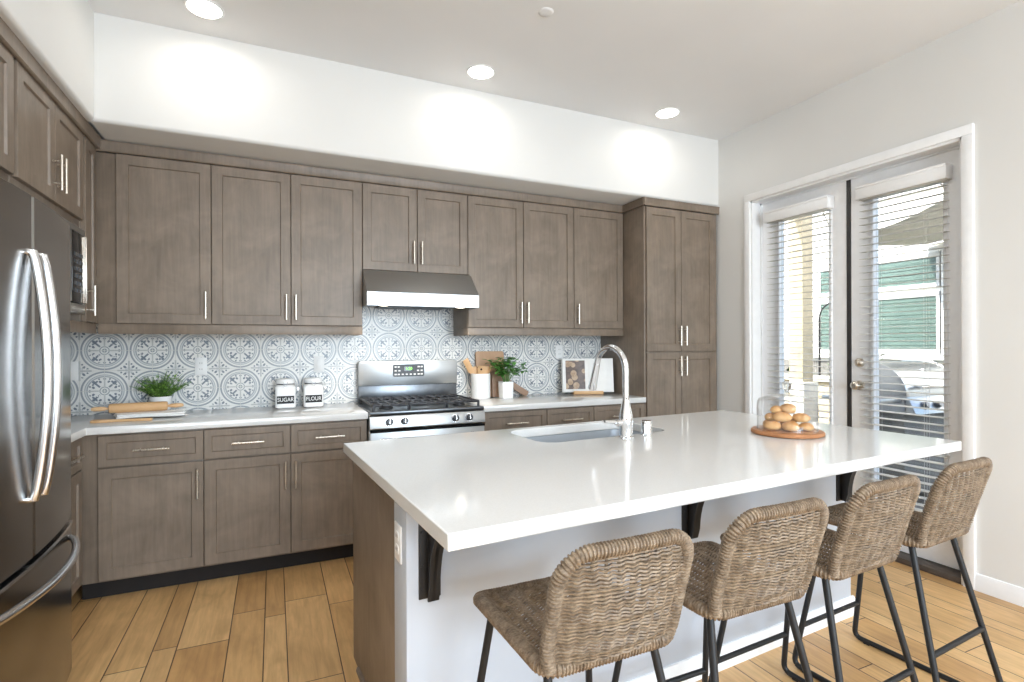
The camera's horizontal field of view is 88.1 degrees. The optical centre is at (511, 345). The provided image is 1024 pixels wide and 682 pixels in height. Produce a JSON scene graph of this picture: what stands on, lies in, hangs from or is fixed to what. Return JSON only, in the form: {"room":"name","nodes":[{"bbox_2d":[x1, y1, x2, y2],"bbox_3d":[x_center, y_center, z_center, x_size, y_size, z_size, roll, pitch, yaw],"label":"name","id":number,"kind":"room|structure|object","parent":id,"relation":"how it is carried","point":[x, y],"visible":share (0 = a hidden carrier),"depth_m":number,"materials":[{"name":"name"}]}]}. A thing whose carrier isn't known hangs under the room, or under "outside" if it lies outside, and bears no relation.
{"room":"kitchen","nodes":[
{"label":"kitchen","id":0,"kind":"room"},
{"bbox_2d":[0,0,718,213],"bbox_3d":[0.764,-1.452,0.628,4.979,0.563,7.515,0,0,-24],"label":"soffit","id":1,"kind":"structure","parent":0,"point":[132,81],"depth_m":3.24,"materials":[{"name":"paint"}]},
{"bbox_2d":[498,381,512,398],"bbox_3d":[-0.048,0.350,4.144,0.094,0.130,0.094,0,0,-24],"label":"pot","id":2,"kind":"object","parent":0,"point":[505,387],"depth_m":4.11,"materials":[{"name":"white ceramic"}]},
{"bbox_2d":[67,557,1023,681],"bbox_3d":[0.775,1.356,0.628,5.279,0.060,7.815,0,0,-24],"label":"floor","id":3,"kind":"structure","parent":0,"point":[293,623],"depth_m":2.43,"materials":[{"name":"brown wood"}]},
{"bbox_2d":[0,178,80,681],"bbox_3d":[-1.842,0.423,1.524,0.888,1.828,0.908,0,0,-24],"label":"refrigerator","id":4,"kind":"object","parent":3,"relation":"on","point":[37,558],"visible":1,"depth_m":1.65,"materials":[{"name":"metal"}]},
{"bbox_2d":[69,438,84,596],"bbox_3d":[-2.323,0.902,2.259,0.667,0.873,0.768,0,0,-24],"label":"base cabinet","id":5,"kind":"object","parent":3,"relation":"on","point":[76,446],"visible":0.16,"depth_m":2.66,"materials":[{"name":"brown wood"}]},
{"bbox_2d":[79,429,205,599],"bbox_3d":[-2.086,0.901,3.087,0.564,0.873,0.661,0,0,-24],"label":"base cabinet","id":6,"kind":"object","parent":3,"relation":"on","point":[143,492],"visible":0.84,"depth_m":2.83,"materials":[{"name":"brown wood"}]},
{"bbox_2d":[204,419,366,579],"bbox_3d":[-1.423,0.898,3.385,0.888,0.873,0.661,0,0,-24],"label":"base cabinet","id":7,"kind":"object","parent":3,"relation":"on","point":[276,496],"visible":0.88,"depth_m":3.10,"materials":[{"name":"brown wood"}]},
{"bbox_2d":[71,403,367,441],"bbox_3d":[-1.814,0.443,2.822,2.063,0.040,1.372,0,0,-24],"label":"countertop","id":8,"kind":"structure","parent":7,"relation":"on","point":[81,426],"depth_m":3.09,"materials":[{"name":"stone"}]},
{"bbox_2d":[90,418,152,422],"bbox_3d":[-2.158,0.416,2.932,0.292,0.014,0.060,0,0,-16],"label":"wooden spatula","id":9,"kind":"object","parent":8,"relation":"on","point":[132,419],"visible":1,"depth_m":2.92,"materials":[{"name":"brown wood"}]},
{"bbox_2d":[114,409,186,418],"bbox_3d":[-2.118,0.404,3.108,0.363,0.033,0.200,0,0,-31],"label":"tea towel","id":10,"kind":"object","parent":8,"relation":"on","point":[177,412],"visible":0.98,"depth_m":3.06,"materials":[{"name":"white fabric"}]},
{"bbox_2d":[91,401,183,412],"bbox_3d":[-2.194,0.365,3.114,0.450,0.055,0.055,0,0,-29],"label":"rolling pin","id":11,"kind":"object","parent":10,"relation":"on","point":[162,405],"visible":1,"depth_m":3.09,"materials":[{"name":"brown wood"}]},
{"bbox_2d":[130,371,190,409],"bbox_3d":[-2.167,0.291,3.291,0.308,0.264,0.312,0,0,-24],"label":"potted herb","id":12,"kind":"object","parent":8,"relation":"on","point":[159,390],"visible":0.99,"depth_m":3.25,"materials":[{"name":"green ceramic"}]},
{"bbox_2d":[149,395,171,409],"bbox_3d":[-2.176,0.370,3.281,0.117,0.107,0.117,0,0,-24],"label":"pot","id":13,"kind":"object","parent":12,"relation":"on","point":[155,398],"depth_m":3.25,"materials":[{"name":"white ceramic"}]},
{"bbox_2d":[275,378,298,408],"bbox_3d":[-1.520,0.322,3.582,0.150,0.197,0.135,0,0,-24],"label":"storage jar","id":14,"kind":"object","parent":8,"relation":"on","point":[285,389],"visible":1,"depth_m":3.53,"materials":[{"name":"white ceramic"}]},
{"bbox_2d":[303,377,326,406],"bbox_3d":[-1.360,0.322,3.654,0.150,0.197,0.135,0,0,-24],"label":"storage jar","id":15,"kind":"object","parent":8,"relation":"on","point":[312,387],"visible":1,"depth_m":3.60,"materials":[{"name":"white ceramic"}]},
{"bbox_2d":[357,360,484,440],"bbox_3d":[-0.652,0.714,3.695,0.762,1.196,0.730,0,0,-24],"label":"gas range","id":16,"kind":"object","parent":3,"relation":"on","point":[401,398],"visible":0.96,"depth_m":3.67,"materials":[{"name":"silver metal"}]},
{"bbox_2d":[357,394,483,415],"bbox_3d":[-0.653,0.407,3.694,0.758,0.063,0.585,0,0,-24],"label":"cooktop","id":17,"kind":"object","parent":16,"relation":"in","point":[374,404],"depth_m":3.55,"materials":[{"name":"metal"}]},
{"bbox_2d":[484,408,546,430],"bbox_3d":[-0.089,0.893,3.985,0.490,0.873,0.661,0,0,-24],"label":"base cabinet","id":18,"kind":"object","parent":3,"relation":"on","point":[494,420],"visible":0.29,"depth_m":3.72,"materials":[{"name":"brown wood"}]},
{"bbox_2d":[470,392,645,411],"bbox_3d":[0.302,0.434,4.176,1.368,0.040,0.638,0,0,-24],"label":"countertop","id":19,"kind":"structure","parent":18,"relation":"on","point":[550,400],"depth_m":3.97,"materials":[{"name":"stone"}]},
{"bbox_2d":[471,373,489,398],"bbox_3d":[-0.245,0.319,4.144,0.150,0.194,0.150,0,0,-24],"label":"utensil crock","id":20,"kind":"object","parent":19,"relation":"on","point":[480,383],"visible":0.85,"depth_m":4.08,"materials":[{"name":"white ceramic"}]},
{"bbox_2d":[463,358,473,373],"bbox_3d":[-0.295,0.253,4.151,0.189,0.309,0.022,0,0,-26],"label":"wooden spatula","id":21,"kind":"object","parent":20,"relation":"in","point":[466,361],"visible":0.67,"depth_m":4.13,"materials":[{"name":"brown wood"}]},
{"bbox_2d":[473,366,477,373],"bbox_3d":[-0.288,0.285,4.157,0.055,0.239,0.020,0,0,-2],"label":"wooden spoon","id":22,"kind":"object","parent":20,"relation":"in","point":[475,368],"visible":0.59,"depth_m":4.16,"materials":[{"name":"brown wood"}]},
{"bbox_2d":[478,365,489,373],"bbox_3d":[-0.218,0.282,4.136,0.101,0.246,0.020,0,0,-3],"label":"wooden paddle","id":23,"kind":"object","parent":20,"relation":"in","point":[481,369],"visible":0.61,"depth_m":4.13,"materials":[{"name":"brown wood"}]},
{"bbox_2d":[475,351,503,396],"bbox_3d":[-0.175,0.232,4.272,0.244,0.364,0.058,0,0,-24],"label":"cutting board","id":24,"kind":"object","parent":19,"relation":"on","point":[480,356],"visible":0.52,"depth_m":4.26,"materials":[{"name":"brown wood"}]},
{"bbox_2d":[491,371,508,396],"bbox_3d":[-0.093,0.311,4.258,0.150,0.205,0.036,0,0,-24],"label":"cutting board","id":25,"kind":"object","parent":19,"relation":"on","point":[494,378],"visible":0.44,"depth_m":4.23,"materials":[{"name":"brown wood"}]},
{"bbox_2d":[484,357,527,398],"bbox_3d":[-0.050,0.253,4.157,0.378,0.324,0.252,0,0,-1],"label":"basil","id":26,"kind":"object","parent":19,"relation":"on","point":[505,386],"visible":1,"depth_m":4.11,"materials":[{"name":"plant"}]},
{"bbox_2d":[509,380,528,395],"bbox_3d":[0.046,0.354,4.339,0.192,0.143,0.017,0,0,-22],"label":"cutting board","id":27,"kind":"object","parent":19,"relation":"on","point":[519,389],"visible":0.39,"depth_m":4.34,"materials":[{"name":"brown wood"}]},
{"bbox_2d":[572,391,603,393],"bbox_3d":[0.639,0.332,4.485,0.250,0.160,0.119,0,0,-2],"label":"book stand","id":28,"kind":"object","parent":19,"relation":"on","point":[574,392],"visible":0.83,"depth_m":4.43,"materials":[{"name":"brown wood"}]},
{"bbox_2d":[561,358,613,391],"bbox_3d":[0.642,0.257,4.484,0.441,0.284,0.071,0,0,-2],"label":"open cookbook","id":29,"kind":"object","parent":28,"relation":"on","point":[576,373],"visible":0.95,"depth_m":4.47,"materials":[{"name":"white paper"}]},
{"bbox_2d":[565,360,584,388],"bbox_3d":[0.535,0.251,4.470,0.163,0.243,0.009,0,-9,-2],"label":"picture","id":30,"kind":"object","parent":29,"relation":"attached to","point":[574,369],"depth_m":4.47},
{"bbox_2d":[546,406,593,424],"bbox_3d":[0.316,0.891,4.168,0.399,0.873,0.661,0,0,-24],"label":"drawer","id":31,"kind":"object","parent":3,"relation":"on","point":[578,414],"visible":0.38,"depth_m":3.90,"materials":[{"name":"brown wood"}]},
{"bbox_2d":[473,528,693,681],"bbox_3d":[0.156,0.866,1.342,0.458,0.925,0.544,0,0,-24],"label":"counter stool","id":32,"kind":"object","parent":3,"relation":"on","point":[616,624],"visible":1,"depth_m":1.14,"materials":[{"name":"wicker"}]},
{"bbox_2d":[353,462,854,681],"bbox_3d":[0.497,0.890,2.426,2.256,0.874,0.809,0,0,-28],"label":"kitchen island","id":33,"kind":"object","parent":3,"relation":"on","point":[399,636],"visible":0.27,"depth_m":1.84,"materials":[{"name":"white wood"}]},
{"bbox_2d":[394,521,401,564],"bbox_3d":[-0.350,0.604,1.621,0.009,0.114,0.070,0,0,-28],"label":"wall outlet","id":34,"kind":"object","parent":33,"relation":"attached to","point":[397,528],"visible":1,"depth_m":1.61,"materials":[{"name":"white plastic"}]},
{"bbox_2d":[395,530,398,540],"bbox_3d":[-0.352,0.584,1.620,0.004,0.028,0.032,0,0,-28],"label":"receptacle","id":35,"kind":"object","parent":34,"relation":"attached to","point":[396,533],"depth_m":1.62,"materials":[{"name":"white plastic"}]},
{"bbox_2d":[395,543,398,554],"bbox_3d":[-0.352,0.624,1.620,0.004,0.028,0.032,0,0,-28],"label":"receptacle","id":36,"kind":"object","parent":34,"relation":"attached to","point":[396,546],"depth_m":1.62,"materials":[{"name":"white plastic"}]},
{"bbox_2d":[418,524,443,601],"bbox_3d":[-0.178,0.606,1.458,0.068,0.300,0.300,0,0,-28],"label":"corbel bracket","id":37,"kind":"object","parent":33,"relation":"attached to","point":[430,552],"visible":0.53,"depth_m":1.57,"materials":[{"name":"wood"}]},
{"bbox_2d":[343,410,960,551],"bbox_3d":[0.595,0.433,2.252,2.318,0.040,1.237,0,0,-28],"label":"island countertop","id":38,"kind":"structure","parent":33,"relation":"on","point":[469,489],"depth_m":1.81,"materials":[{"name":"stone"}]},
{"bbox_2d":[524,429,640,441],"bbox_3d":[0.368,0.560,2.558,0.755,0.210,0.412,0,0,-28],"label":"sink","id":39,"kind":"object","parent":38,"relation":"in","point":[585,435],"visible":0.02,"depth_m":2.76,"materials":[{"name":"metal"}]},
{"bbox_2d":[588,344,633,438],"bbox_3d":[0.413,0.205,2.451,0.160,0.417,0.304,0,0,-28],"label":"faucet","id":40,"kind":"object","parent":38,"relation":"on","point":[625,421],"visible":1,"depth_m":2.36,"materials":[{"name":"silver metal"}]},
{"bbox_2d":[641,420,652,435],"bbox_3d":[0.618,0.379,2.431,0.054,0.067,0.054,0,0,-24],"label":"air gap","id":41,"kind":"object","parent":38,"relation":"on","point":[646,425],"visible":1,"depth_m":2.41,"materials":[{"name":"silver metal"}]},
{"bbox_2d":[751,425,825,438],"bbox_3d":[1.271,0.400,2.448,0.308,0.020,0.308,0,0,-24],"label":"cake board","id":42,"kind":"object","parent":38,"relation":"on","point":[759,429],"visible":0.73,"depth_m":2.36,"materials":[{"name":"brown wood"}]},
{"bbox_2d":[763,421,780,429],"bbox_3d":[1.196,0.368,2.436,0.076,0.040,0.064,0,0,16],"label":"bun","id":43,"kind":"object","parent":42,"relation":"on","point":[769,425],"visible":1,"depth_m":2.41,"materials":[{"name":"brown food"}]},
{"bbox_2d":[757,381,818,431],"bbox_3d":[1.271,0.277,2.448,0.257,0.225,0.257,0,0,-24],"label":"cake dome","id":44,"kind":"object","parent":42,"relation":"on","point":[786,385],"visible":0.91,"depth_m":2.44,"materials":[{"name":"clear glass"}]},
{"bbox_2d":[781,421,799,431],"bbox_3d":[1.260,0.366,2.397,0.072,0.044,0.069,0,0,27],"label":"bun","id":45,"kind":"object","parent":42,"relation":"on","point":[791,426],"visible":1,"depth_m":2.37,"materials":[{"name":"brown food"}]},
{"bbox_2d":[772,412,791,421],"bbox_3d":[1.245,0.329,2.439,0.082,0.044,0.070,0,0,27],"label":"bun","id":46,"kind":"object","parent":45,"relation":"on","point":[778,416],"visible":1,"depth_m":2.41,"materials":[{"name":"brown food"}]},
{"bbox_2d":[780,403,796,412],"bbox_3d":[1.281,0.293,2.456,0.070,0.044,0.069,0,0,22],"label":"bun","id":47,"kind":"object","parent":46,"relation":"on","point":[788,408],"visible":0.95,"depth_m":2.43,"materials":[{"name":"beige food"}]},
{"bbox_2d":[799,422,813,430],"bbox_3d":[1.335,0.370,2.403,0.064,0.036,0.055,0,0,-1],"label":"bun","id":48,"kind":"object","parent":42,"relation":"on","point":[805,426],"visible":0.96,"depth_m":2.38,"materials":[{"name":"brown food"}]},
{"bbox_2d":[792,413,810,421],"bbox_3d":[1.324,0.332,2.426,0.075,0.039,0.062,0,0,39],"label":"bun","id":49,"kind":"object","parent":48,"relation":"on","point":[798,417],"visible":1,"depth_m":2.41,"materials":[{"name":"brown food"}]},
{"label":"bun","id":50,"kind":"object","parent":42,"relation":"on","visible":0},
{"bbox_2d":[764,413,772,420],"bbox_3d":[1.215,0.336,2.491,0.052,0.035,0.051,0,0,8],"label":"bun","id":51,"kind":"object","parent":50,"relation":"on","point":[768,416],"visible":0.76,"depth_m":2.47,"materials":[{"name":"brown food"}]},
{"bbox_2d":[770,406,781,412],"bbox_3d":[1.241,0.301,2.482,0.062,0.036,0.053,0,0,-13],"label":"bun","id":52,"kind":"object","parent":51,"relation":"on","point":[773,409],"visible":0.73,"depth_m":2.46,"materials":[{"name":"brown food"}]},
{"bbox_2d":[682,501,704,538],"bbox_3d":[0.763,0.603,1.956,0.068,0.300,0.300,0,0,-28],"label":"corbel bracket","id":53,"kind":"object","parent":33,"relation":"attached to","point":[691,513],"visible":0.4,"depth_m":2.06,"materials":[{"name":"wood"}]},
{"bbox_2d":[836,471,856,501],"bbox_3d":[1.656,0.599,2.428,0.068,0.300,0.300,0,0,-28],"label":"corbel bracket","id":54,"kind":"object","parent":33,"relation":"attached to","point":[844,482],"visible":0.37,"depth_m":2.54,"materials":[{"name":"wood"}]},
{"bbox_2d":[593,403,643,420],"bbox_3d":[0.714,0.890,4.346,0.474,0.873,0.661,0,0,-24],"label":"base cabinet","id":55,"kind":"object","parent":3,"relation":"on","point":[601,412],"visible":0.2,"depth_m":4.06,"materials":[{"name":"brown wood"}]},
{"bbox_2d":[601,206,716,416],"bbox_3d":[1.280,0.111,4.598,0.762,2.426,0.668,0,0,-24],"label":"pantry cabinet","id":56,"kind":"object","parent":3,"relation":"on","point":[668,342],"visible":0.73,"depth_m":4.31,"materials":[{"name":"brown wood"}]},
{"bbox_2d":[612,497,828,681],"bbox_3d":[0.600,0.864,1.575,0.458,0.925,0.544,0,0,-24],"label":"counter stool","id":57,"kind":"object","parent":3,"relation":"on","point":[726,594],"visible":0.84,"depth_m":1.37,"materials":[{"name":"wicker"}]},
{"bbox_2d":[708,474,920,681],"bbox_3d":[1.027,0.863,1.805,0.458,0.925,0.544,0,0,-28],"label":"counter stool","id":58,"kind":"object","parent":3,"relation":"on","point":[849,555],"visible":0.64,"depth_m":1.60,"materials":[{"name":"wicker"}]},
{"bbox_2d":[792,457,1002,681],"bbox_3d":[1.478,0.861,2.054,0.458,0.925,0.544,0,0,-28],"label":"counter stool","id":59,"kind":"object","parent":3,"relation":"on","point":[931,528],"visible":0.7,"depth_m":1.86,"materials":[{"name":"wicker"}]},
{"bbox_2d":[88,0,1020,139],"bbox_3d":[0.785,-1.794,0.639,5.329,0.120,7.815,0,0,-24],"label":"ceiling","id":60,"kind":"structure","parent":0,"point":[727,66],"depth_m":3.01,"materials":[{"name":"paint"}]},
{"bbox_2d":[183,0,224,19],"bbox_3d":[-1.576,-1.722,2.713,0.184,0.005,0.184,0,0,-24],"label":"recessed light","id":61,"kind":"object","parent":60,"relation":"in","point":[206,9],"visible":1,"depth_m":2.72,"materials":[{"name":"white plastic"}]},
{"bbox_2d":[466,64,494,79],"bbox_3d":[-0.198,-1.728,3.355,0.184,0.005,0.184,0,0,-24],"label":"recessed light","id":62,"kind":"object","parent":60,"relation":"in","point":[478,71],"visible":1,"depth_m":3.34,"materials":[{"name":"white plastic"}]},
{"bbox_2d":[538,7,553,16],"bbox_3d":[0.177,-1.728,2.754,0.080,0.006,0.080,0,0,-24],"label":"sprinkler cover","id":63,"kind":"object","parent":60,"relation":"attached to","point":[546,11],"visible":1,"depth_m":2.75,"materials":[{"name":"paint"}]},
{"bbox_2d":[655,107,679,118],"bbox_3d":[1.162,-1.733,3.960,0.184,0.005,0.184,0,0,-24],"label":"recessed light","id":64,"kind":"object","parent":60,"relation":"in","point":[670,112],"visible":1,"depth_m":3.96,"materials":[{"name":"white plastic"}]},
{"bbox_2d":[656,109,677,117],"bbox_3d":[1.162,-1.734,3.960,0.158,0.003,0.158,0,0,-24],"label":"diffuser","id":65,"kind":"object","parent":64,"relation":"attached to","point":[662,113],"depth_m":3.96,"materials":[{"name":"white plastic"}]},
{"bbox_2d":[702,0,1023,587],"bbox_3d":[3.112,-0.213,1.682,0.160,3.060,7.515,0,0,-24],"label":"wall","id":66,"kind":"structure","parent":0,"point":[973,73],"depth_m":2.85,"materials":[{"name":"paint"}]},
{"bbox_2d":[0,17,719,214],"bbox_3d":[0.064,-1.134,2.950,4.354,0.066,2.025,0,0,-24],"label":"trim","id":67,"kind":"structure","parent":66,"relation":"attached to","point":[8,38],"depth_m":3.34,"materials":[{"name":"brown wood"}]},
{"bbox_2d":[763,195,833,421],"bbox_3d":[2.095,-0.014,3.890,0.077,2.034,0.520,0,0,-24],"label":"window blind","id":68,"kind":"object","parent":66,"relation":"attached to","point":[823,203],"visible":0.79,"depth_m":3.85,"materials":[{"name":"white plastic"}]},
{"bbox_2d":[763,180,851,533],"bbox_3d":[2.156,0.078,3.903,0.052,2.406,0.718,0,0,-24],"label":"door","id":69,"kind":"structure","parent":66,"relation":"in","point":[840,336],"depth_m":3.69,"materials":[{"name":"white paint"}]},
{"bbox_2d":[744,123,975,589],"bbox_3d":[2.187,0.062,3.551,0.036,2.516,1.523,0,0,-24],"label":"trim","id":70,"kind":"structure","parent":66,"relation":"attached to","point":[966,132],"depth_m":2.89,"materials":[{"name":"white wood"}]},
{"bbox_2d":[855,163,952,517],"bbox_3d":[2.385,-0.015,3.246,0.077,2.034,0.512,0,0,-24],"label":"window blind","id":71,"kind":"object","parent":66,"relation":"attached to","point":[943,172],"visible":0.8,"depth_m":3.20,"materials":[{"name":"white plastic"}]},
{"bbox_2d":[850,148,960,569],"bbox_3d":[2.414,0.077,3.259,0.110,2.404,0.665,0,0,-24],"label":"door","id":72,"kind":"structure","parent":66,"relation":"in","point":[943,553],"depth_m":3.42,"materials":[{"name":"white paint"}]},
{"bbox_2d":[895,551,960,583],"bbox_3d":[2.262,1.303,3.583,0.162,0.035,1.388,0,0,-24],"label":"threshold","id":73,"kind":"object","parent":66,"relation":"attached to","point":[952,574],"depth_m":3.07,"materials":[{"name":"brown wood"}]},
{"bbox_2d":[975,573,1023,606],"bbox_3d":[3.538,1.269,0.536,0.014,0.092,5.080,0,0,-24],"label":"baseboard","id":74,"kind":"structure","parent":66,"relation":"attached to","point":[1002,590],"depth_m":2.75,"materials":[{"name":"white wood"}]},
{"bbox_3d":[-0.803,-0.198,4.124,5.279,3.060,0.150,0,0,-24],"label":"wall","id":75,"kind":"structure","parent":0,"visible":0},
{"bbox_2d":[70,307,600,415],"bbox_3d":[-1.124,0.027,3.891,4.202,0.786,0.010,0,0,-24],"label":"backsplash","id":76,"kind":"structure","parent":75,"relation":"attached to","point":[243,370],"depth_m":3.65,"materials":[{"name":"tile"}]},
{"bbox_2d":[71,362,77,380],"bbox_3d":[-2.657,0.157,3.191,0.070,0.114,0.010,0,0,-24],"label":"wall switch","id":77,"kind":"object","parent":76,"relation":"attached to","point":[74,365],"visible":0.48,"depth_m":3.20,"materials":[{"name":"white plastic"}]},
{"bbox_2d":[95,152,211,324],"bbox_3d":[-2.143,-0.605,3.222,0.578,0.966,0.398,0,0,-24],"label":"upper cabinet","id":78,"kind":"object","parent":76,"relation":"attached to","point":[154,218],"visible":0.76,"depth_m":3.08,"materials":[{"name":"brown wood"}]},
{"bbox_2d":[195,358,206,374],"bbox_3d":[-2.038,0.139,3.470,0.070,0.114,0.008,0,0,-24],"label":"wall outlet","id":79,"kind":"object","parent":76,"relation":"attached to","point":[200,363],"visible":1,"depth_m":3.47,"materials":[{"name":"white plastic"}]},
{"bbox_2d":[211,165,361,325],"bbox_3d":[-1.475,-0.608,3.522,0.887,0.966,0.398,0,0,-24],"label":"upper cabinet","id":80,"kind":"object","parent":76,"relation":"attached to","point":[287,248],"visible":0.94,"depth_m":3.36,"materials":[{"name":"brown wood"}]},
{"bbox_2d":[314,356,323,371],"bbox_3d":[-1.373,0.135,3.768,0.070,0.114,0.010,0,0,-24],"label":"wall switch","id":81,"kind":"object","parent":76,"relation":"attached to","point":[318,360],"visible":1,"depth_m":3.77,"materials":[{"name":"white plastic"}]},
{"bbox_2d":[362,183,467,274],"bbox_3d":[-0.730,-0.802,3.857,0.749,0.584,0.398,0,0,-24],"label":"upper cabinet","id":82,"kind":"object","parent":76,"relation":"attached to","point":[404,229],"visible":0.84,"depth_m":3.70,"materials":[{"name":"brown wood"}]},
{"bbox_2d":[453,195,573,328],"bbox_3d":[0.021,-0.614,4.195,0.896,0.966,0.398,0,0,-24],"label":"upper cabinet","id":83,"kind":"object","parent":76,"relation":"attached to","point":[521,254],"visible":0.96,"depth_m":4.04,"materials":[{"name":"brown wood"}]},
{"bbox_2d":[70,320,622,335],"bbox_3d":[-0.814,-0.098,3.615,3.740,0.057,0.998,0,0,-40],"label":"trim","id":84,"kind":"structure","parent":83,"relation":"attached to","point":[75,326],"depth_m":3.37,"materials":[{"name":"brown wood"}]},
{"bbox_2d":[556,345,562,357],"bbox_3d":[0.408,0.058,4.570,0.070,0.114,0.008,0,0,-24],"label":"wall outlet","id":85,"kind":"object","parent":76,"relation":"attached to","point":[559,348],"visible":1,"depth_m":4.57,"materials":[{"name":"white plastic"}]},
{"bbox_2d":[573,208,622,328],"bbox_3d":[0.650,-0.616,4.477,0.482,0.966,0.398,0,0,-24],"label":"upper cabinet","id":86,"kind":"object","parent":76,"relation":"attached to","point":[598,235],"visible":0.8,"depth_m":4.33,"materials":[{"name":"brown wood"}]},
{"bbox_2d":[362,270,478,309],"bbox_3d":[-0.689,-0.382,3.786,0.762,0.248,0.537,0,0,-24],"label":"range hood","id":87,"kind":"object","parent":75,"relation":"attached to","point":[380,289],"visible":0.99,"depth_m":3.58,"materials":[{"name":"silver metal"}]},
{"label":"outside","id":88,"kind":"structure","parent":0,"visible":0},
{"bbox_2d":[883,492,943,513],"bbox_3d":[6.395,1.379,7.259,10.391,0.090,20.000,0,0,-24],"label":"patio","id":89,"kind":"structure","parent":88,"point":[921,501],"depth_m":4.58,"materials":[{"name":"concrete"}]},
{"bbox_2d":[784,225,784,358],"bbox_3d":[7.896,-1.127,13.453,4.500,4.950,5.600,0,0,1],"label":"stucco house","id":90,"kind":"structure","parent":89,"relation":"on","point":[784,225],"depth_m":12.11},
{"bbox_2d":[785,215,817,421],"bbox_3d":[3.155,-0.303,5.783,0.240,3.300,0.240,0,0,-24],"label":"porch column","id":91,"kind":"structure","parent":89,"relation":"on","point":[806,320],"depth_m":5.71,"materials":[{"name":"beige paint"}]},
{"bbox_3d":[2.577,-2.041,5.466,1.800,0.280,0.450,0,0,-24],"label":"beam","id":92,"kind":"structure","parent":91,"relation":"on","visible":0},
{"bbox_2d":[823,184,942,245],"bbox_3d":[4.679,-1.570,6.046,3.015,0.770,1.588,0,0,-24],"label":"shade sail","id":93,"kind":"object","parent":92,"relation":"hanging from","point":[934,237],"visible":0.32,"depth_m":6.09,"materials":[{"name":"fabric"}]},
{"bbox_2d":[785,374,828,423],"bbox_3d":[3.572,0.865,6.987,0.280,0.960,3.518,0,0,-24],"label":"wall","id":94,"kind":"structure","parent":89,"relation":"on","point":[820,382],"depth_m":6.37,"materials":[{"name":"beige paint"}]},
{"bbox_2d":[818,303,828,375],"bbox_3d":[4.799,0.349,7.862,0.180,1.981,0.525,0,0,-24],"label":"gooseneck lamp","id":95,"kind":"object","parent":89,"relation":"on","point":[821,310],"visible":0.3,"depth_m":8.07,"materials":[{"name":"metal"}]},
{"bbox_2d":[784,185,943,375],"bbox_3d":[6.356,-2.121,6.755,1.250,6.950,6.700,0,0,-24],"label":"house","id":96,"kind":"structure","parent":89,"relation":"on","point":[890,343],"depth_m":7.68,"materials":[{"name":"grey"}]},
{"bbox_2d":[822,359,943,492],"bbox_3d":[3.520,0.741,4.737,1.470,1.208,0.661,0,0,-24],"label":"barbecue grill","id":97,"kind":"object","parent":89,"relation":"on","point":[909,366],"visible":0.37,"depth_m":4.47,"materials":[{"name":"grey metal"}]},
{"bbox_2d":[822,394,900,403],"bbox_3d":[2.976,0.457,4.528,0.310,0.040,0.480,0,0,-24],"label":"shelf","id":98,"kind":"object","parent":97,"relation":"attached to","point":[882,400],"depth_m":4.38,"materials":[{"name":"silver metal"}]},
{"bbox_3d":[-1.570,-0.195,-0.423,0.150,3.060,7.515,0,0,-24],"label":"wall","id":99,"kind":"structure","parent":0,"visible":0},
{"bbox_2d":[0,41,13,181],"bbox_3d":[-1.974,-0.849,1.466,0.667,0.512,0.970,0,0,-24],"label":"upper cabinet","id":100,"kind":"object","parent":99,"relation":"attached to","point":[6,58],"visible":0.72,"depth_m":1.97,"materials":[{"name":"brown wood"}]},
{"bbox_2d":[8,59,83,226],"bbox_3d":[-2.339,-0.852,2.277,0.667,0.502,0.795,0,0,-24],"label":"upper cabinet","id":101,"kind":"object","parent":99,"relation":"attached to","point":[48,146],"visible":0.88,"depth_m":2.32,"materials":[{"name":"brown wood"}]},
{"bbox_2d":[62,217,86,313],"bbox_3d":[-2.300,-0.379,2.296,0.534,0.435,0.800,0,0,-24],"label":"microwave","id":102,"kind":"object","parent":101,"relation":"attached to","point":[78,241],"visible":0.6,"depth_m":2.65,"materials":[{"name":"silver metal"}]},
{"bbox_2d":[70,135,96,322],"bbox_3d":[-2.550,-0.612,2.747,0.667,0.982,0.212,0,0,-24],"label":"upper cabinet","id":103,"kind":"object","parent":99,"relation":"attached to","point":[89,224],"visible":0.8,"depth_m":2.87,"materials":[{"name":"brown wood"}]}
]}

